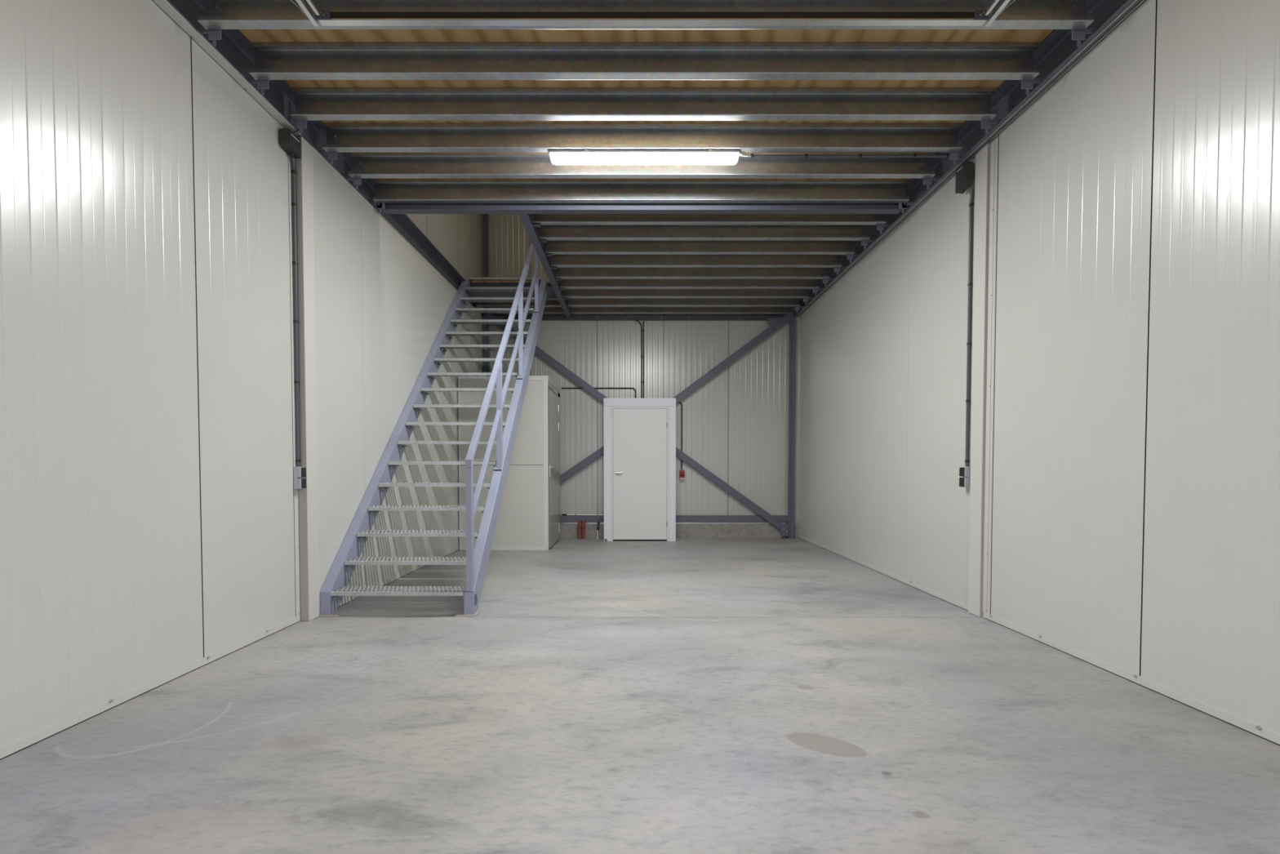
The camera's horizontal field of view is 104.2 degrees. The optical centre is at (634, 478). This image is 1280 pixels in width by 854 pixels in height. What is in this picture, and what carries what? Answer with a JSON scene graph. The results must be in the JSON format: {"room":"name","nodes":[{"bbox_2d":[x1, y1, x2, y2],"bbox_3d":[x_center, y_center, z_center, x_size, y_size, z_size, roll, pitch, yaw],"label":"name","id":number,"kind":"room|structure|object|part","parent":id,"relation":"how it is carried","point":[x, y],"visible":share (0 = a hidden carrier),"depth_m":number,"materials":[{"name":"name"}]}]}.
{"room":"empty warehouse","nodes":[
{"label":"empty warehouse","id":0,"kind":"room"},
{"bbox_2d":[0,0,484,746],"bbox_3d":[-2.825,-2.521,4.191,0.250,7.400,9.700,0,1,0],"label":"wall","id":1,"kind":"structure","parent":0,"point":[147,489],"depth_m":2.93,"materials":[{"name":"grey metal"}]},
{"bbox_2d":[0,615,300,759],"bbox_3d":[-2.763,1.210,1.827,0.014,0.054,4.595,0,1,0],"label":"baseboard","id":2,"kind":"structure","parent":1,"relation":"attached to","point":[8,749],"depth_m":2.72,"materials":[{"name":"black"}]},
{"bbox_2d":[151,0,301,136],"bbox_3d":[-2.733,-2.725,1.734,0.074,0.019,4.598,0,1,0],"label":"trim","id":3,"kind":"structure","parent":1,"relation":"attached to","point":[163,5],"depth_m":3.27,"materials":[{"name":"black metal"}]},
{"bbox_2d":[279,128,301,158],"bbox_3d":[-2.728,-2.655,3.952,0.076,0.172,0.159,0,1,0],"label":"junction box","id":4,"kind":"object","parent":1,"relation":"attached to","point":[289,142],"visible":1,"depth_m":3.91,"materials":[{"name":"grey"}]},
{"bbox_2d":[290,157,300,466],"bbox_3d":[-2.751,-1.346,4.039,0.036,2.496,0.053,0,1,0],"label":"conduit","id":5,"kind":"object","parent":1,"relation":"attached to","point":[293,165],"visible":1,"depth_m":4.04,"materials":[{"name":"grey plastic"}]},
{"bbox_2d":[293,466,306,488],"bbox_3d":[-2.735,-0.007,4.082,0.070,0.182,0.075,0,1,0],"label":"double socket","id":6,"kind":"object","parent":1,"relation":"attached to","point":[300,473],"visible":0.99,"depth_m":4.05,"materials":[{"name":"grey plastic"}]},
{"bbox_3d":[-2.705,-0.054,4.080,0.010,0.076,0.063,0,1,0],"label":"lid","id":7,"kind":"part","parent":6,"relation":"part of","materials":[{"name":"black plastic"}]},
{"bbox_3d":[-2.705,0.037,4.083,0.010,0.078,0.063,0,1,0],"label":"lid","id":8,"kind":"part","parent":6,"relation":"part of","materials":[{"name":"black plastic"}]},
{"bbox_2d":[288,136,319,620],"bbox_3d":[-2.733,-0.800,4.125,0.073,3.954,0.200,0,1,0],"label":"column","id":9,"kind":"structure","parent":1,"relation":"attached to","point":[306,500],"depth_m":4.11,"materials":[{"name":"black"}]},
{"bbox_2d":[166,0,483,315],"bbox_3d":[-2.659,-2.870,4.182,0.173,0.298,9.400,0,1,0],"label":"girder","id":10,"kind":"object","parent":1,"relation":"attached to","point":[232,45],"visible":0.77,"depth_m":3.93,"materials":[{"name":"metal"}]},
{"bbox_2d":[293,128,299,134],"bbox_3d":[-2.689,-2.850,3.948,0.079,0.286,0.031,-1,2,-27],"label":"conduit","id":11,"kind":"object","parent":10,"relation":"attached to","point":[297,131],"visible":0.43,"depth_m":3.95,"materials":[{"name":"grey"}]},
{"bbox_2d":[468,282,558,300],"bbox_3d":[-1.931,-2.985,7.936,1.438,0.248,0.080,0,1,0],"label":"beam","id":12,"kind":"structure","parent":10,"relation":"attached to","point":[551,295],"depth_m":7.93,"materials":[{"name":"grey metal"}]},
{"bbox_2d":[476,300,560,306],"bbox_3d":[-1.931,-3.018,8.418,1.448,0.210,0.066,0,1,0],"label":"joist","id":13,"kind":"object","parent":10,"relation":"attached to","point":[548,303],"visible":0.34,"depth_m":8.43,"materials":[{"name":"grey metal"}]},
{"bbox_2d":[375,184,906,213],"bbox_3d":[0.075,-2.909,5.169,5.470,0.268,0.100,0,1,0],"label":"beam","id":14,"kind":"structure","parent":10,"relation":"attached to","point":[390,208],"depth_m":5.17,"materials":[{"name":"grey metal"}]},
{"bbox_3d":[-2.630,-2.906,5.128,0.060,0.236,0.017,0,1,0],"label":"plate","id":15,"kind":"part","parent":14,"relation":"part of","materials":[{"name":"grey metal"}]},
{"bbox_3d":[2.785,-2.906,5.128,0.050,0.236,0.017,0,1,0],"label":"plate","id":16,"kind":"part","parent":14,"relation":"part of","materials":[{"name":"grey metal"}]},
{"bbox_2d":[373,179,909,203],"bbox_3d":[0.070,-2.938,5.089,5.450,0.210,0.066,0,1,0],"label":"joist","id":17,"kind":"object","parent":10,"relation":"attached to","point":[389,191],"visible":1,"depth_m":5.11,"materials":[{"name":"grey metal"}]},
{"bbox_2d":[197,0,1094,29],"bbox_3d":[0.070,-2.889,3.055,5.450,0.210,0.066,0,1,0],"label":"joist","id":18,"kind":"object","parent":10,"relation":"attached to","point":[220,14],"visible":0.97,"depth_m":3.08,"materials":[{"name":"grey metal"}]},
{"bbox_2d":[318,12,986,26],"bbox_3d":[0.110,-2.780,3.012,4.020,0.050,0.044,0,1,0],"label":"ceiling beam","id":19,"kind":"structure","parent":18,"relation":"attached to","point":[337,19],"depth_m":2.99,"materials":[{"name":"grey metal"}]},
{"bbox_2d":[290,0,330,26],"bbox_3d":[-1.906,-2.743,1.335,0.162,0.056,3.400,0,1,0],"label":"door track","id":20,"kind":"object","parent":19,"relation":"attached to","point":[319,14],"visible":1,"depth_m":2.97,"materials":[{"name":"metal"}]},
{"bbox_3d":[-1.935,-2.727,1.335,0.028,0.024,3.400,0,1,0],"label":"rail","id":21,"kind":"part","parent":20,"relation":"part of","materials":[{"name":"metal"}]},
{"bbox_2d":[973,0,1015,26],"bbox_3d":[2.121,-2.743,1.335,0.162,0.056,3.400,0,1,0],"label":"door track","id":22,"kind":"object","parent":19,"relation":"attached to","point":[978,14],"visible":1,"depth_m":2.96,"materials":[{"name":"metal"}]},
{"bbox_3d":[2.150,-2.727,1.335,0.028,0.024,3.400,0,1,0],"label":"rail","id":23,"kind":"part","parent":22,"relation":"part of","materials":[{"name":"metal"}]},
{"bbox_2d":[320,546,459,613],"bbox_3d":[-2.693,1.092,6.626,0.014,0.060,4.705,0,1,0],"label":"baseboard","id":24,"kind":"structure","parent":1,"relation":"attached to","point":[349,598],"depth_m":5.65,"materials":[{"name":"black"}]},
{"bbox_2d":[312,146,483,319],"bbox_3d":[-2.698,-2.809,6.540,0.004,0.062,4.728,0,1,0],"label":"trim","id":25,"kind":"structure","parent":1,"relation":"attached to","point":[315,153],"depth_m":5.25,"materials":[{"name":"grey metal"}]},
{"bbox_2d":[479,213,799,522],"bbox_3d":[0.100,-2.636,8.979,6.000,7.400,0.120,0,1,0],"label":"wall","id":26,"kind":"structure","parent":0,"point":[735,424],"depth_m":8.94,"materials":[{"name":"grey metal"}]},
{"bbox_2d":[560,386,636,398],"bbox_3d":[-0.636,-1.486,8.927,1.348,0.304,0.031,0,1,0],"label":"conduit","id":27,"kind":"object","parent":26,"relation":"attached to","point":[611,388],"visible":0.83,"depth_m":8.91,"materials":[{"name":"grey metal"}]},
{"bbox_2d":[635,320,642,398],"bbox_3d":[0.081,-2.083,8.903,0.131,1.498,0.032,0,1,-14],"label":"conduit","id":28,"kind":"object","parent":26,"relation":"attached to","point":[635,320],"visible":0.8,"depth_m":8.90,"materials":[{"name":"grey"}]},
{"bbox_2d":[495,315,784,320],"bbox_3d":[0.098,-2.874,8.892,5.395,0.090,0.040,0,1,0],"label":"beam","id":29,"kind":"structure","parent":26,"relation":"attached to","point":[545,317],"depth_m":8.88,"materials":[{"name":"silver metal"}]},
{"bbox_2d":[642,320,644,398],"bbox_3d":[0.169,-2.076,8.909,0.046,1.484,0.030,1,2,45],"label":"conduit","id":30,"kind":"object","parent":26,"relation":"attached to","point":[643,321],"visible":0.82,"depth_m":8.91,"materials":[{"name":"grey plastic"}]},
{"bbox_2d":[560,515,787,521],"bbox_3d":[0.087,0.719,8.945,5.395,0.114,0.041,0,1,0],"label":"rail","id":31,"kind":"object","parent":26,"relation":"attached to","point":[563,517],"visible":0.48,"depth_m":8.93,"materials":[{"name":"grey metal"}]},
{"bbox_2d":[561,513,604,515],"bbox_3d":[-0.920,0.647,8.943,0.760,0.030,0.028,0,1,0],"label":"pipe","id":32,"kind":"object","parent":31,"relation":"on","point":[597,514],"visible":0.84,"depth_m":8.93,"materials":[{"name":"white plastic"}]},
{"bbox_2d":[560,524,798,537],"bbox_3d":[0.133,0.942,8.995,5.665,0.245,0.030,0,1,0],"label":"baseboard","id":33,"kind":"structure","parent":26,"relation":"attached to","point":[567,531],"depth_m":8.98,"materials":[{"name":"concrete"}]},
{"bbox_2d":[560,522,799,524],"bbox_3d":[0.133,0.801,8.986,5.665,0.028,0.042,0,1,0],"label":"trim","id":34,"kind":"structure","parent":26,"relation":"attached to","point":[561,522],"depth_m":8.97,"materials":[{"name":"silver metal"}]},
{"bbox_2d":[679,401,682,467],"bbox_3d":[0.785,-0.791,8.944,0.170,1.192,0.031,0,1,0],"label":"conduit","id":35,"kind":"object","parent":26,"relation":"attached to","point":[680,402],"visible":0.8,"depth_m":8.93,"materials":[{"name":"grey metal"}]},
{"bbox_2d":[679,467,684,479],"bbox_3d":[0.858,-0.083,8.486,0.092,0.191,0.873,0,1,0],"label":"power socket","id":36,"kind":"object","parent":35,"relation":"hanging from","point":[682,473],"visible":1,"depth_m":8.46,"materials":[{"name":"red plastic"}]},
{"bbox_2d":[0,537,1279,853],"bbox_3d":[0.100,1.236,4.356,6.200,0.120,9.850,0,1,0],"label":"floor","id":37,"kind":"structure","parent":0,"point":[683,695],"depth_m":2.37,"materials":[{"name":"concrete"}]},
{"bbox_2d":[318,242,547,616],"bbox_3d":[-2.025,-1.571,6.136,1.350,5.408,3.895,0,1,0],"label":"staircase","id":38,"kind":"structure","parent":37,"relation":"on","point":[335,586],"depth_m":5.20,"materials":[{"name":"grey metal"}]},
{"bbox_3d":[-1.413,0.409,4.276,0.051,1.110,0.050,0,1,0],"label":"post","id":39,"kind":"part","parent":38,"relation":"part of","materials":[{"name":"grey metal"}]},
{"bbox_3d":[-1.413,-0.668,5.215,0.051,1.130,0.050,0,1,0],"label":"post","id":40,"kind":"part","parent":38,"relation":"part of","materials":[{"name":"grey metal"}]},
{"bbox_3d":[-1.413,-2.206,6.034,0.051,4.135,3.690,0,1,0],"label":"handrail","id":41,"kind":"part","parent":38,"relation":"part of","materials":[{"name":"grey metal"}]},
{"bbox_3d":[-1.411,-1.686,6.056,0.043,4.033,3.610,0,1,0],"label":"rail","id":42,"kind":"part","parent":38,"relation":"part of","materials":[{"name":"grey metal"}]},
{"bbox_3d":[-1.413,-1.816,6.208,0.051,1.130,0.050,0,1,0],"label":"post","id":43,"kind":"part","parent":38,"relation":"part of","materials":[{"name":"grey metal"}]},
{"bbox_3d":[-1.413,-2.976,7.211,0.051,1.130,0.050,0,1,0],"label":"post","id":44,"kind":"part","parent":38,"relation":"part of","materials":[{"name":"grey metal"}]},
{"bbox_2d":[482,213,488,372],"bbox_3d":[-2.620,-2.633,8.837,0.140,7.400,0.095,0,1,0],"label":"column","id":45,"kind":"structure","parent":37,"relation":"on","point":[485,216],"depth_m":8.78,"materials":[{"name":"metal"}]},
{"bbox_2d":[457,375,560,550],"bbox_3d":[-1.972,-0.251,8.221,1.426,2.667,1.230,0,1,0],"label":"closet","id":46,"kind":"object","parent":37,"relation":"on","point":[529,518],"visible":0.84,"depth_m":7.62,"materials":[{"name":"grey"}]},
{"bbox_3d":[-2.670,-0.228,7.615,0.030,2.546,0.004,0,1,0],"label":"corner trim","id":47,"kind":"part","parent":46,"relation":"part of","materials":[{"name":"white metal"}]},
{"bbox_3d":[-2.002,1.071,7.643,1.367,0.052,0.010,0,1,0],"label":"trim","id":48,"kind":"part","parent":46,"relation":"part of","materials":[{"name":"grey"}]},
{"bbox_3d":[-1.998,-1.550,8.192,1.373,0.069,1.226,0,1,0],"label":"trim","id":49,"kind":"part","parent":46,"relation":"part of","materials":[{"name":"white metal"}]},
{"bbox_3d":[-1.350,-0.203,7.629,0.072,2.600,0.032,0,1,0],"label":"corner trim","id":50,"kind":"part","parent":46,"relation":"part of","materials":[{"name":"white metal"}]},
{"bbox_3d":[-1.312,-0.157,8.130,0.013,2.476,0.927,0,1,0],"label":"door","id":51,"kind":"part","parent":46,"relation":"part of","materials":[{"name":"grey metal"}]},
{"bbox_3d":[-1.349,-0.241,8.257,0.059,2.645,1.160,0,1,0],"label":"panel","id":52,"kind":"part","parent":46,"relation":"part of","materials":[{"name":"white metal"}]},
{"bbox_3d":[-1.315,-0.202,8.242,0.006,2.552,1.190,0,1,0],"label":"door frame","id":53,"kind":"part","parent":46,"relation":"part of","materials":[{"name":"white metal"}]},
{"bbox_2d":[577,520,581,538],"bbox_3d":[-0.968,0.910,8.822,0.068,0.318,0.073,0,1,0],"label":"pipe stub","id":54,"kind":"object","parent":37,"relation":"on","point":[579,522],"visible":1,"depth_m":8.80,"materials":[{"name":"red"}]},
{"bbox_2d":[582,520,585,538],"bbox_3d":[-0.898,0.910,8.822,0.068,0.318,0.073,0,1,0],"label":"pipe stub","id":55,"kind":"object","parent":37,"relation":"on","point":[583,522],"visible":1,"depth_m":8.80,"materials":[{"name":"red"}]},
{"bbox_2d":[596,520,599,538],"bbox_3d":[-0.634,0.909,8.824,0.058,0.320,0.040,0,1,0],"label":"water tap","id":56,"kind":"object","parent":37,"relation":"on","point":[598,522],"visible":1,"depth_m":8.81,"materials":[{"name":"black metal"}]},
{"bbox_2d":[603,398,675,541],"bbox_3d":[0.095,-0.154,8.653,1.235,2.452,0.362,0,1,0],"label":"door","id":57,"kind":"structure","parent":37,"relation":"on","point":[640,433],"depth_m":8.53,"materials":[{"name":"white"}]},
{"bbox_3d":[-0.265,-0.072,8.506,0.130,0.205,0.065,0,1,0],"label":"handle","id":58,"kind":"part","parent":57,"relation":"part of","materials":[{"name":"white paint"}]},
{"bbox_3d":[0.098,-0.078,8.549,0.922,2.249,0.020,0,1,0],"label":"door","id":59,"kind":"part","parent":57,"relation":"part of","materials":[{"name":"white paint"}]},
{"bbox_2d":[785,316,796,538],"bbox_3d":[2.808,-0.896,8.879,0.175,3.925,0.095,0,1,0],"label":"column","id":60,"kind":"structure","parent":37,"relation":"on","point":[793,322],"depth_m":8.85,"materials":[{"name":"metal"}]},
{"bbox_2d":[484,312,791,536],"bbox_3d":[0.075,-0.969,8.831,5.421,3.983,0.051,0,1,0],"label":"brace","id":61,"kind":"object","parent":60,"relation":"attached to","point":[775,323],"visible":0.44,"depth_m":8.81,"materials":[{"name":"silver metal"}]},
{"bbox_3d":[-2.430,-2.796,8.771,0.260,0.130,0.019,0,1,0],"label":"gusset plate","id":62,"kind":"part","parent":61,"relation":"part of","materials":[{"name":"silver metal"}]},
{"bbox_3d":[-1.285,-1.949,8.818,2.700,2.023,0.030,0,1,0],"label":"brace arm","id":63,"kind":"part","parent":61,"relation":"part of"},
{"bbox_3d":[-1.286,-0.007,8.864,2.694,1.878,0.030,0,1,0],"label":"brace arm","id":64,"kind":"part","parent":61,"relation":"part of"},
{"bbox_3d":[1.456,0.024,8.865,2.598,1.895,0.030,0,1,0],"label":"brace arm","id":65,"kind":"part","parent":61,"relation":"part of"},
{"bbox_3d":[1.470,-1.934,8.818,2.630,1.982,0.030,0,1,0],"label":"brace arm","id":66,"kind":"part","parent":61,"relation":"part of"},
{"bbox_3d":[2.485,-2.756,8.772,0.270,0.150,0.019,0,1,0],"label":"gusset plate","id":67,"kind":"part","parent":61,"relation":"part of","materials":[{"name":"silver metal"}]},
{"bbox_3d":[2.672,0.925,8.860,0.145,0.195,0.019,0,1,0],"label":"gusset plate","id":68,"kind":"part","parent":61,"relation":"part of","materials":[{"name":"silver metal"}]},
{"bbox_2d":[239,29,1053,282],"bbox_3d":[0.098,-3.036,4.172,5.731,0.030,9.468,0,1,0],"label":"ceiling","id":69,"kind":"structure","parent":0,"point":[252,35],"depth_m":3.42,"materials":[{"name":"brown wood"}]},
{"bbox_2d":[519,213,575,318],"bbox_3d":[-1.131,-2.954,7.047,0.161,0.268,3.652,0,1,0],"label":"beam","id":70,"kind":"structure","parent":69,"relation":"attached to","point":[533,230],"depth_m":6.45,"materials":[{"name":"grey metal"}]},
{"bbox_2d":[488,306,564,314],"bbox_3d":[-1.931,-3.028,8.835,1.448,0.210,0.066,0,1,0],"label":"joist","id":71,"kind":"object","parent":70,"relation":"attached to","point":[548,310],"visible":0.24,"depth_m":8.87,"materials":[{"name":"grey metal"}]},
{"bbox_2d":[570,306,792,314],"bbox_3d":[0.835,-3.028,8.835,3.920,0.210,0.066,0,1,0],"label":"joist","id":72,"kind":"object","parent":70,"relation":"attached to","point":[575,310],"visible":0.58,"depth_m":8.87,"materials":[{"name":"grey metal"}]},
{"bbox_2d":[567,298,799,306],"bbox_3d":[0.835,-3.018,8.418,3.920,0.210,0.066,0,1,0],"label":"joist","id":73,"kind":"object","parent":70,"relation":"attached to","point":[571,302],"visible":0.67,"depth_m":8.45,"materials":[{"name":"grey metal"}]},
{"bbox_2d":[564,288,808,298],"bbox_3d":[0.835,-3.007,7.987,3.920,0.210,0.066,0,1,0],"label":"joist","id":74,"kind":"object","parent":70,"relation":"attached to","point":[568,293],"visible":0.76,"depth_m":8.02,"materials":[{"name":"grey metal"}]},
{"bbox_2d":[560,279,818,288],"bbox_3d":[0.835,-2.997,7.564,3.920,0.210,0.066,0,1,0],"label":"joist","id":75,"kind":"object","parent":70,"relation":"attached to","point":[565,283],"visible":0.75,"depth_m":7.59,"materials":[{"name":"grey metal"}]},
{"bbox_2d":[555,267,829,279],"bbox_3d":[0.835,-2.987,7.162,3.920,0.210,0.066,0,1,0],"label":"joist","id":76,"kind":"object","parent":70,"relation":"attached to","point":[562,273],"visible":0.84,"depth_m":7.19,"materials":[{"name":"grey metal"}]},
{"bbox_2d":[551,254,841,267],"bbox_3d":[0.835,-2.978,6.747,3.920,0.210,0.066,0,1,0],"label":"joist","id":77,"kind":"object","parent":70,"relation":"attached to","point":[557,260],"visible":0.86,"depth_m":6.78,"materials":[{"name":"grey metal"}]},
{"bbox_2d":[545,240,854,254],"bbox_3d":[0.835,-2.968,6.337,3.920,0.210,0.066,0,1,0],"label":"joist","id":78,"kind":"object","parent":70,"relation":"attached to","point":[553,247],"visible":0.85,"depth_m":6.37,"materials":[{"name":"grey metal"}]},
{"bbox_2d":[539,225,869,240],"bbox_3d":[0.835,-2.958,5.939,3.920,0.210,0.066,0,1,0],"label":"joist","id":79,"kind":"object","parent":70,"relation":"attached to","point":[548,233],"visible":0.82,"depth_m":5.97,"materials":[{"name":"grey metal"}]},
{"bbox_2d":[533,213,886,225],"bbox_3d":[0.835,-2.949,5.551,3.920,0.210,0.066,0,1,0],"label":"joist","id":80,"kind":"object","parent":70,"relation":"attached to","point":[542,219],"visible":0.55,"depth_m":5.58,"materials":[{"name":"grey metal"}]},
{"bbox_2d":[347,152,935,178],"bbox_3d":[0.070,-2.927,4.650,5.450,0.210,0.066,0,1,0],"label":"joist","id":81,"kind":"object","parent":69,"relation":"attached to","point":[364,165],"visible":0.84,"depth_m":4.68,"materials":[{"name":"grey metal"}]},
{"bbox_2d":[321,123,963,152],"bbox_3d":[0.070,-2.918,4.263,5.450,0.210,0.066,0,1,0],"label":"joist","id":82,"kind":"object","parent":69,"relation":"attached to","point":[340,137],"visible":1,"depth_m":4.29,"materials":[{"name":"grey metal"}]},
{"bbox_2d":[549,149,747,164],"bbox_3d":[0.129,-2.770,4.300,1.714,0.092,0.098,0,1,0],"label":"lamp","id":83,"kind":"object","parent":82,"relation":"attached to","point":[586,157],"visible":1,"depth_m":4.26,"materials":[{"name":"white plastic"}]},
{"bbox_2d":[749,153,961,159],"bbox_3d":[1.920,-2.791,4.319,1.840,0.050,0.032,0,1,0],"label":"conduit","id":84,"kind":"object","parent":82,"relation":"attached to","point":[914,155],"visible":1,"depth_m":4.31,"materials":[{"name":"grey"}]},
{"bbox_2d":[289,87,997,120],"bbox_3d":[0.070,-2.908,3.867,5.450,0.210,0.066,0,1,0],"label":"joist","id":85,"kind":"object","parent":69,"relation":"attached to","point":[312,104],"visible":1,"depth_m":3.89,"materials":[{"name":"grey metal"}]},
{"bbox_2d":[248,42,1040,79],"bbox_3d":[0.070,-2.899,3.458,5.450,0.210,0.066,0,1,0],"label":"joist","id":86,"kind":"object","parent":69,"relation":"attached to","point":[273,60],"visible":1,"depth_m":3.48,"materials":[{"name":"grey metal"}]},
{"bbox_2d":[798,0,1279,733],"bbox_3d":[3.058,-2.521,4.191,0.185,7.400,9.700,0,1,0],"label":"wall","id":87,"kind":"structure","parent":0,"point":[1135,526],"depth_m":3.11,"materials":[{"name":"grey metal"}]},
{"bbox_2d":[798,534,968,610],"bbox_3d":[2.958,1.090,6.683,0.014,0.060,4.590,0,1,0],"label":"baseboard","id":88,"kind":"structure","parent":87,"relation":"attached to","point":[944,597],"depth_m":5.60,"materials":[{"name":"white metal"}]},
{"bbox_2d":[955,161,973,193],"bbox_3d":[2.892,-2.635,4.368,0.076,0.232,0.140,0,1,0],"label":"junction box","id":89,"kind":"object","parent":87,"relation":"attached to","point":[964,173],"visible":1,"depth_m":4.32,"materials":[{"name":"grey"}]},
{"bbox_2d":[959,466,970,487],"bbox_3d":[2.930,-0.015,4.410,0.070,0.182,0.074,0,1,0],"label":"double socket","id":90,"kind":"object","parent":87,"relation":"attached to","point":[964,472],"visible":1,"depth_m":4.38,"materials":[{"name":"grey plastic"}]},
{"bbox_3d":[2.900,0.029,4.411,0.010,0.078,0.062,0,1,0],"label":"lid","id":91,"kind":"part","parent":90,"relation":"part of","materials":[{"name":"black plastic"}]},
{"bbox_3d":[2.900,-0.062,4.409,0.010,0.076,0.062,0,1,0],"label":"lid","id":92,"kind":"part","parent":90,"relation":"part of","materials":[{"name":"black plastic"}]},
{"bbox_2d":[789,0,1142,316],"bbox_3d":[2.825,-2.870,4.185,0.200,0.298,9.405,0,1,0],"label":"girder","id":93,"kind":"object","parent":87,"relation":"attached to","point":[1060,47],"visible":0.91,"depth_m":3.89,"materials":[{"name":"metal"}]},
{"bbox_2d":[964,186,973,466],"bbox_3d":[2.946,-1.322,4.372,0.036,2.431,0.050,0,1,0],"label":"conduit","id":94,"kind":"object","parent":87,"relation":"attached to","point":[971,195],"visible":1,"depth_m":4.37,"materials":[{"name":"grey plastic"}]},
{"bbox_2d":[795,0,1146,316],"bbox_3d":[2.924,-2.794,4.169,0.083,0.033,9.470,0,1,0],"label":"trim","id":95,"kind":"structure","parent":87,"relation":"attached to","point":[1143,1],"depth_m":3.80,"materials":[{"name":"black metal"}]},
{"bbox_2d":[968,137,998,617],"bbox_3d":[2.950,-0.808,4.217,0.029,3.966,0.227,0,1,0],"label":"pillar","id":96,"kind":"structure","parent":87,"relation":"attached to","point":[986,158],"depth_m":4.21,"materials":[{"name":"white metal"}]},
{"bbox_2d":[984,612,1279,745],"bbox_3d":[2.958,1.208,1.869,0.014,0.054,4.680,0,1,0],"label":"baseboard","id":97,"kind":"structure","parent":87,"relation":"attached to","point":[1257,730],"depth_m":2.84,"materials":[{"name":"white metal"}]}
]}

